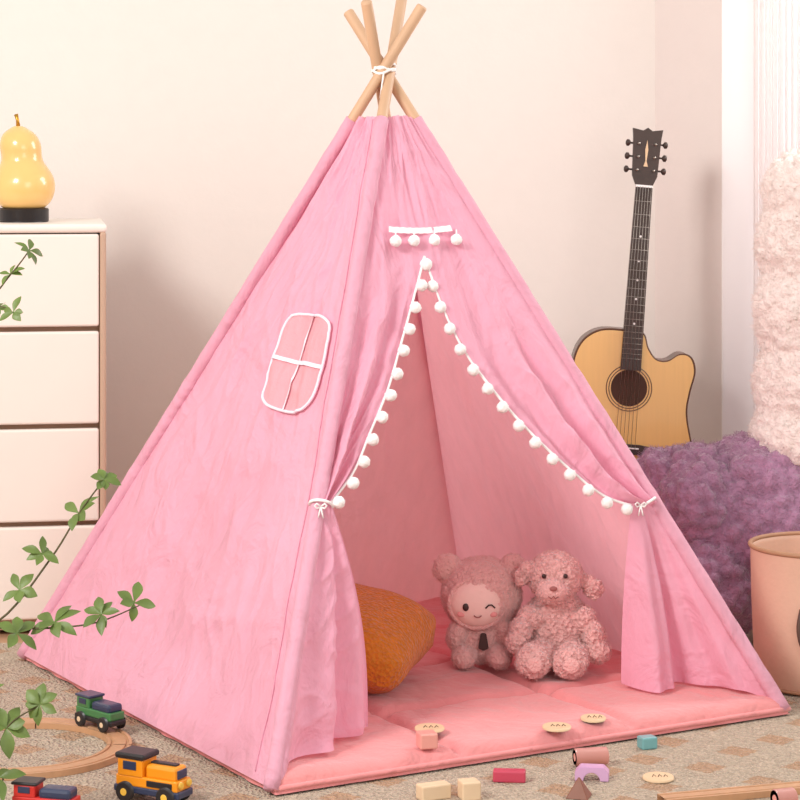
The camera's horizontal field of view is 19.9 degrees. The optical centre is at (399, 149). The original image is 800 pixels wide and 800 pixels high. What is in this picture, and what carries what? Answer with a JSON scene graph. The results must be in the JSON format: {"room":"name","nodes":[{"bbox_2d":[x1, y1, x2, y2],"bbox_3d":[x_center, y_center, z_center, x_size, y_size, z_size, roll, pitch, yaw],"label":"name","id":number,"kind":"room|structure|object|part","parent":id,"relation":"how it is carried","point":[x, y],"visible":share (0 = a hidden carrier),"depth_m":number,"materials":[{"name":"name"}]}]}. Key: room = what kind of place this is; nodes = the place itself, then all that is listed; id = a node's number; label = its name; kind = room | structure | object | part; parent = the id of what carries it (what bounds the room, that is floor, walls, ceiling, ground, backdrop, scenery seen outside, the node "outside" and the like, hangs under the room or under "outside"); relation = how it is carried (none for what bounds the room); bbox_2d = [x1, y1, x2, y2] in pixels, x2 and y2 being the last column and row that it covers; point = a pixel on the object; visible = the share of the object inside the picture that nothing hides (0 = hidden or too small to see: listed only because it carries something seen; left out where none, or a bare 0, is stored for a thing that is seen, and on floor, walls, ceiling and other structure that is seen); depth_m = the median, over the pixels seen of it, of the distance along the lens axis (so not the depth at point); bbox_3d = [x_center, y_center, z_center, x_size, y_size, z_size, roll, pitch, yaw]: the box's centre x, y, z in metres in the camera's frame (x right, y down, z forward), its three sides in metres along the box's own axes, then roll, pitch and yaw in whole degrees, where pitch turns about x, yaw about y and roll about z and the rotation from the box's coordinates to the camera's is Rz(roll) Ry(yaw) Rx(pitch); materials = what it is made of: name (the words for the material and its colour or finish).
{"room":"children's room","nodes":[
{"label":"children's room","id":0,"kind":"room"},
{"bbox_2d":[0,0,654,506],"bbox_3d":[-1.239,-0.144,6.500,3.922,2.712,0.100,0,0,0],"label":"wall","id":1,"kind":"structure","parent":0,"point":[191,129],"depth_m":6.45,"materials":[{"name":"paint"}]},
{"bbox_2d":[0,629,752,642],"bbox_3d":[0.000,1.262,4.000,8.000,0.100,9.000,0,0,0],"label":"floor","id":2,"kind":"structure","parent":0,"point":[3,634],"depth_m":5.69,"materials":[{"name":"beige carpet"}]},
{"bbox_2d":[0,218,106,629],"bbox_3d":[-1.268,0.693,5.869,1.004,1.015,0.505,0,0,-9],"label":"dresser","id":3,"kind":"object","parent":2,"relation":"on","point":[53,359],"visible":0.7,"depth_m":5.68,"materials":[{"name":"white wood"}]},
{"bbox_2d":[0,114,54,222],"bbox_3d":[-0.968,0.046,5.860,0.161,0.278,0.161,0,0,0],"label":"lamp","id":4,"kind":"object","parent":3,"relation":"on","point":[27,185],"visible":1,"depth_m":5.81,"materials":[{"name":"yellow glass"}]},
{"bbox_3d":[-0.985,-0.075,5.860,0.017,0.036,0.012,0,0,0],"label":"lamp stem","id":5,"kind":"part","parent":4,"relation":"part of","materials":[{"name":"gold metal"}]},
{"bbox_3d":[-1.230,1.054,5.632,0.964,0.231,0.022,0,0,-9],"label":"drawer","id":6,"kind":"part","parent":3,"relation":"part of","materials":[{"name":"paint"}]},
{"bbox_3d":[-1.230,0.811,5.632,0.964,0.231,0.022,0,0,-9],"label":"drawer","id":7,"kind":"part","parent":3,"relation":"part of","materials":[{"name":"paint"}]},
{"bbox_3d":[-1.230,0.569,5.632,0.964,0.231,0.022,0,0,-9],"label":"drawer","id":8,"kind":"part","parent":3,"relation":"part of","materials":[{"name":"paint"}]},
{"bbox_3d":[-1.230,0.326,5.632,0.964,0.231,0.022,0,0,-9],"label":"drawer","id":9,"kind":"part","parent":3,"relation":"part of","materials":[{"name":"paint"}]},
{"bbox_2d":[0,643,799,799],"bbox_3d":[0.100,1.206,4.050,3.600,0.012,3.000,0,0,0],"label":"area rug","id":10,"kind":"object","parent":2,"relation":"on","point":[762,750],"visible":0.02,"depth_m":4.46,"materials":[{"name":"beige carpet"}]},
{"bbox_2d":[11,776,80,799],"bbox_3d":[-0.635,1.166,4.090,0.126,0.067,0.059,0,0,16],"label":"locomotive","id":11,"kind":"object","parent":10,"relation":"on","point":[25,787],"visible":0.99,"depth_m":4.08,"materials":[{"name":"red plastic"}]},
{"bbox_2d":[39,784,76,799],"bbox_3d":[-0.613,1.152,4.084,0.062,0.019,0.038,0,0,15],"label":"hood","id":12,"kind":"object","parent":11,"relation":"attached to","point":[49,791],"depth_m":4.07,"materials":[{"name":"blue paint"}]},
{"bbox_2d":[0,717,131,780],"bbox_3d":[-0.755,1.194,4.550,0.436,0.012,0.436,0,0,0],"label":"track","id":13,"kind":"object","parent":10,"relation":"on","point":[116,739],"visible":0.74,"depth_m":4.52,"materials":[{"name":"brown wood"}]},
{"bbox_2d":[75,690,125,732],"bbox_3d":[-0.617,1.155,4.686,0.121,0.065,0.056,0,0,43],"label":"locomotive","id":14,"kind":"object","parent":13,"relation":"on","point":[91,706],"visible":1,"depth_m":4.67,"materials":[{"name":"green plastic"}]},
{"bbox_2d":[92,699,121,712],"bbox_3d":[-0.601,1.141,4.671,0.059,0.018,0.037,0,0,44],"label":"hood","id":15,"kind":"object","parent":14,"relation":"attached to","point":[98,705],"depth_m":4.66,"materials":[{"name":"blue paint"}]},
{"bbox_2d":[0,239,155,799],"bbox_3d":[-0.844,0.684,4.217,0.790,1.030,0.292,0,0,15],"label":"plant","id":16,"kind":"object","parent":10,"relation":"on","point":[11,721],"visible":1,"depth_m":4.13,"materials":[{"name":"green plant"}]},
{"bbox_3d":[-0.924,0.635,4.292,0.450,0.891,0.031,0,0,-6],"label":"stem","id":17,"kind":"part","parent":16,"relation":"part of","materials":[{"name":"plant"}]},
{"bbox_3d":[-0.897,1.011,4.140,0.517,0.266,0.058,0,0,19],"label":"stem","id":18,"kind":"part","parent":16,"relation":"part of","materials":[{"name":"green plant"}]},
{"bbox_3d":[-0.846,0.844,4.208,0.600,0.473,0.043,0,0,5],"label":"stem","id":19,"kind":"part","parent":16,"relation":"part of","materials":[{"name":"plant"}]},
{"bbox_3d":[-0.641,0.858,4.144,0.329,0.059,0.055,0,0,7],"label":"stem","id":20,"kind":"part","parent":16,"relation":"part of","materials":[{"name":"plant"}]},
{"bbox_2d":[114,745,192,799],"bbox_3d":[-0.455,1.156,4.200,0.146,0.089,0.067,0,0,28],"label":"locomotive","id":21,"kind":"object","parent":10,"relation":"on","point":[140,771],"visible":1,"depth_m":4.18,"materials":[{"name":"yellow paint"}]},
{"bbox_3d":[-0.441,1.162,4.165,0.056,0.011,0.002,0,0,28],"label":"panel","id":22,"kind":"part","parent":21,"relation":"part of","materials":[{"name":"black plastic"}]},
{"bbox_2d":[146,760,185,780],"bbox_3d":[-0.429,1.141,4.186,0.073,0.030,0.062,0,0,0],"label":"hood","id":23,"kind":"object","parent":21,"relation":"attached to","point":[156,770],"depth_m":4.17,"materials":[{"name":"plastic"}]},
{"bbox_2d":[177,768,186,779],"bbox_3d":[-0.399,1.142,4.170,0.003,0.016,0.029,0,0,28],"label":"grille","id":24,"kind":"object","parent":21,"relation":"attached to","point":[182,773],"depth_m":4.17,"materials":[{"name":"blue plastic"}]},
{"bbox_2d":[26,597,790,794],"bbox_3d":[-0.030,1.177,5.101,1.232,0.042,1.328,0,0,-30],"label":"play mat","id":25,"kind":"object","parent":10,"relation":"on","point":[486,714],"visible":0.35,"depth_m":4.71,"materials":[{"name":"pink fabric"}]},
{"bbox_2d":[355,583,435,693],"bbox_3d":[-0.125,1.051,4.950,0.362,0.212,0.342,0,0,17],"label":"cushion","id":26,"kind":"object","parent":25,"relation":"on","point":[398,631],"visible":0.43,"depth_m":4.85,"materials":[{"name":"orange fabric"}]},
{"bbox_2d":[17,0,789,792],"bbox_3d":[-0.032,0.398,5.113,1.269,1.598,1.353,0,0,-30],"label":"tent","id":27,"kind":"object","parent":25,"relation":"on","point":[384,392],"visible":0.98,"depth_m":4.92,"materials":[{"name":"pink fabric"}]},
{"bbox_3d":[-0.321,0.554,4.933,0.583,1.261,1.296,0,0,-30],"label":"panel","id":28,"kind":"part","parent":27,"relation":"part of","materials":[{"name":"pink fabric"}]},
{"bbox_2d":[271,504,367,789],"bbox_3d":[-0.148,0.944,4.390,0.099,0.484,0.369,0,0,13],"label":"drape","id":29,"kind":"object","parent":27,"relation":"hanging from","point":[319,693],"depth_m":4.45,"materials":[{"name":"pink fabric"}]},
{"bbox_2d":[324,256,422,503],"bbox_3d":[-0.082,0.470,4.731,0.110,0.486,0.436,0,0,23],"label":"curtain","id":30,"kind":"object","parent":27,"relation":"hanging from","point":[369,303],"depth_m":4.75,"materials":[{"name":"pink fabric"}]},
{"bbox_3d":[-0.035,0.467,4.723,0.025,0.479,0.422,0,0,27],"label":"hem trim","id":31,"kind":"part","parent":27,"relation":"part of","materials":[{"name":"white fabric"}]},
{"bbox_3d":[-0.036,-0.180,5.097,0.057,0.030,0.057,0,0,0],"label":"pole binding cord","id":32,"kind":"part","parent":27,"relation":"part of","materials":[{"name":"white fabric"}]},
{"bbox_3d":[-0.205,0.549,5.392,1.190,1.250,0.591,0,0,-30],"label":"panel","id":33,"kind":"part","parent":27,"relation":"part of","materials":[{"name":"pink fabric"}]},
{"bbox_3d":[0.029,0.078,4.983,0.364,0.311,0.164,0,0,-30],"label":"panel","id":34,"kind":"part","parent":27,"relation":"part of","materials":[{"name":"pink fabric"}]},
{"bbox_3d":[0.239,0.549,5.256,0.556,1.250,1.270,0,0,-30],"label":"panel","id":35,"kind":"part","parent":27,"relation":"part of","materials":[{"name":"pink fabric"}]},
{"bbox_3d":[0.275,0.497,4.866,0.454,0.538,0.066,0,0,4],"label":"hem trim","id":36,"kind":"part","parent":27,"relation":"part of","materials":[{"name":"white fabric"}]},
{"bbox_2d":[426,254,655,504],"bbox_3d":[0.305,0.499,4.930,0.500,0.549,0.179,0,0,0],"label":"curtain","id":37,"kind":"object","parent":27,"relation":"hanging from","point":[507,339],"depth_m":4.91,"materials":[{"name":"pink fabric"}]},
{"bbox_2d":[621,503,765,695],"bbox_3d":[0.648,0.969,4.891,0.344,0.427,0.091,0,0,3],"label":"drape","id":38,"kind":"object","parent":27,"relation":"hanging from","point":[677,626],"depth_m":4.88,"materials":[{"name":"pink fabric"}]},
{"bbox_2d":[416,729,437,749],"bbox_3d":[0.052,1.144,4.420,0.036,0.030,0.036,0,0,-15],"label":"block","id":39,"kind":"object","parent":25,"relation":"on","point":[425,739],"visible":1,"depth_m":4.40,"materials":[{"name":"paint"}]},
{"bbox_2d":[415,723,444,732],"bbox_3d":[0.059,1.152,4.540,0.060,0.008,0.060,0,0,0],"label":"wooden disc","id":40,"kind":"object","parent":25,"relation":"on","point":[437,728],"visible":0.89,"depth_m":4.53,"materials":[{"name":"brown wood"}]},
{"bbox_2d":[431,552,524,671],"bbox_3d":[0.181,1.035,5.132,0.214,0.250,0.168,0,0,0],"label":"doll","id":41,"kind":"object","parent":25,"relation":"on","point":[480,596],"visible":0.97,"depth_m":5.08},
{"bbox_2d":[542,722,570,731],"bbox_3d":[0.313,1.152,4.550,0.058,0.008,0.058,0,0,0],"label":"wooden disc","id":42,"kind":"object","parent":25,"relation":"on","point":[550,726],"visible":1,"depth_m":4.54,"materials":[{"name":"brown wood"}]},
{"bbox_2d":[504,548,611,681],"bbox_3d":[0.342,1.026,5.046,0.206,0.266,0.233,0,0,44],"label":"lamb","id":43,"kind":"object","parent":25,"relation":"on","point":[555,630],"visible":1,"depth_m":5.04},
{"bbox_2d":[580,714,605,722],"bbox_3d":[0.392,1.152,4.620,0.052,0.008,0.052,0,0,0],"label":"wooden disc","id":44,"kind":"object","parent":25,"relation":"on","point":[590,718],"visible":1,"depth_m":4.61,"materials":[{"name":"brown wood"}]},
{"bbox_2d":[416,780,450,799],"bbox_3d":[0.062,1.186,4.215,0.060,0.028,0.030,0,0,-25],"label":"block","id":45,"kind":"object","parent":10,"relation":"on","point":[434,790],"visible":1,"depth_m":4.20,"materials":[{"name":"beige wood"}]},
{"bbox_2d":[458,777,480,799],"bbox_3d":[0.128,1.183,4.215,0.036,0.034,0.036,0,0,-15],"label":"cube","id":46,"kind":"object","parent":10,"relation":"on","point":[468,788],"visible":1,"depth_m":4.20,"materials":[{"name":"beige wood"}]},
{"bbox_2d":[493,768,525,782],"bbox_3d":[0.208,1.189,4.330,0.062,0.022,0.026,0,0,5],"label":"block","id":47,"kind":"object","parent":10,"relation":"on","point":[502,775],"visible":1,"depth_m":4.32,"materials":[{"name":"paint"}]},
{"bbox_2d":[566,777,591,799],"bbox_3d":[0.332,1.181,4.225,0.042,0.036,0.042,0,0,16],"label":"pyramid","id":48,"kind":"object","parent":10,"relation":"on","point":[579,791],"visible":1,"depth_m":4.21,"materials":[{"name":"paint"}]},
{"bbox_2d":[572,747,608,765],"bbox_3d":[0.372,1.182,4.440,0.066,0.034,0.034,0,0,-12],"label":"cylinder","id":49,"kind":"object","parent":10,"relation":"on","point":[590,755],"visible":1,"depth_m":4.43,"materials":[{"name":"paint"}]},
{"bbox_2d":[575,763,608,781],"bbox_3d":[0.366,1.186,4.340,0.064,0.026,0.030,0,0,8],"label":"arch","id":50,"kind":"object","parent":10,"relation":"on","point":[583,769],"visible":1,"depth_m":4.33,"materials":[{"name":"paint"}]},
{"bbox_2d":[637,734,656,749],"bbox_3d":[0.496,1.188,4.570,0.034,0.024,0.028,0,0,-20],"label":"block","id":51,"kind":"object","parent":10,"relation":"on","point":[644,742],"visible":1,"depth_m":4.56,"materials":[{"name":"paint"}]},
{"bbox_2d":[642,772,673,782],"bbox_3d":[0.492,1.195,4.340,0.060,0.008,0.060,0,0,0],"label":"wooden disc","id":52,"kind":"object","parent":10,"relation":"on","point":[653,777],"visible":1,"depth_m":4.33,"materials":[{"name":"brown wood"}]},
{"bbox_2d":[636,147,799,633],"bbox_3d":[0.965,0.534,5.611,0.781,1.294,0.495,0,0,0],"label":"plush alpaca","id":53,"kind":"object","parent":10,"relation":"on","point":[726,493],"visible":0.62,"depth_m":5.48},
{"bbox_2d":[657,781,799,799],"bbox_3d":[0.720,1.194,4.255,0.500,0.012,0.044,0,0,-17],"label":"track","id":54,"kind":"object","parent":10,"relation":"on","point":[760,790],"visible":0.87,"depth_m":4.21,"materials":[{"name":"brown wood"}]},
{"bbox_2d":[748,531,799,695],"bbox_3d":[0.945,1.039,5.113,0.323,0.313,0.338,0,0,0],"label":"storage basket","id":55,"kind":"object","parent":10,"relation":"on","point":[775,557],"visible":0.82,"depth_m":5.03,"materials":[{"name":"fabric"}]},
{"bbox_3d":[0.924,1.058,4.963,0.119,0.117,0.033,0,0,6],"label":"handle","id":56,"kind":"part","parent":55,"relation":"part of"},
{"bbox_2d":[770,787,797,799],"bbox_3d":[0.700,1.181,4.150,0.040,0.036,0.036,0,0,-20],"label":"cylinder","id":57,"kind":"object","parent":10,"relation":"on","point":[789,793],"visible":1,"depth_m":4.14,"materials":[{"name":"paint"}]},
{"bbox_3d":[0.571,1.117,6.125,0.336,0.178,0.361,0,0,0],"label":"guitar stand","id":58,"kind":"object","parent":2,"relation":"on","visible":0},
{"bbox_2d":[571,128,695,458],"bbox_3d":[0.581,0.484,6.042,0.413,1.086,0.134,0,0,0],"label":"acoustic guitar","id":59,"kind":"object","parent":58,"relation":"on","point":[645,396],"visible":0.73,"depth_m":6.00,"materials":[{"name":"brown wood"}]},
{"bbox_3d":[0.600,0.050,6.038,0.014,0.018,0.018,0,0,0],"label":"tuner knob","id":60,"kind":"part","parent":59,"relation":"part of","materials":[{"name":"black metal"}]},
{"bbox_3d":[0.701,0.023,6.041,0.014,0.018,0.018,0,0,0],"label":"tuner knob","id":61,"kind":"part","parent":59,"relation":"part of","materials":[{"name":"black metal"}]},
{"bbox_3d":[0.704,-0.012,6.043,0.014,0.018,0.018,0,0,0],"label":"tuner knob","id":62,"kind":"part","parent":59,"relation":"part of","materials":[{"name":"black metal"}]},
{"bbox_2d":[655,0,721,444],"bbox_3d":[0.841,-0.144,6.387,0.100,2.712,0.250,0,0,-40],"label":"wall","id":63,"kind":"structure","parent":0,"point":[688,33],"depth_m":6.34,"materials":[{"name":"paint"}]},
{"bbox_2d":[722,0,752,436],"bbox_3d":[0.934,-0.140,6.300,0.100,2.700,0.100,0,0,0],"label":"door frame","id":64,"kind":"structure","parent":63,"relation":"attached to","point":[737,15],"depth_m":6.25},
{"bbox_3d":[1.742,-1.440,6.300,1.716,0.100,0.100,0,0,0],"label":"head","id":65,"kind":"object","parent":63,"relation":"attached to","visible":0},
{"bbox_2d":[753,0,799,416],"bbox_3d":[1.706,-0.120,6.160,1.500,2.600,0.030,0,0,0],"label":"sheer curtain","id":66,"kind":"object","parent":65,"relation":"hanging from","point":[776,23],"visible":0.33,"depth_m":6.16,"materials":[{"name":"white fabric"}]}
]}

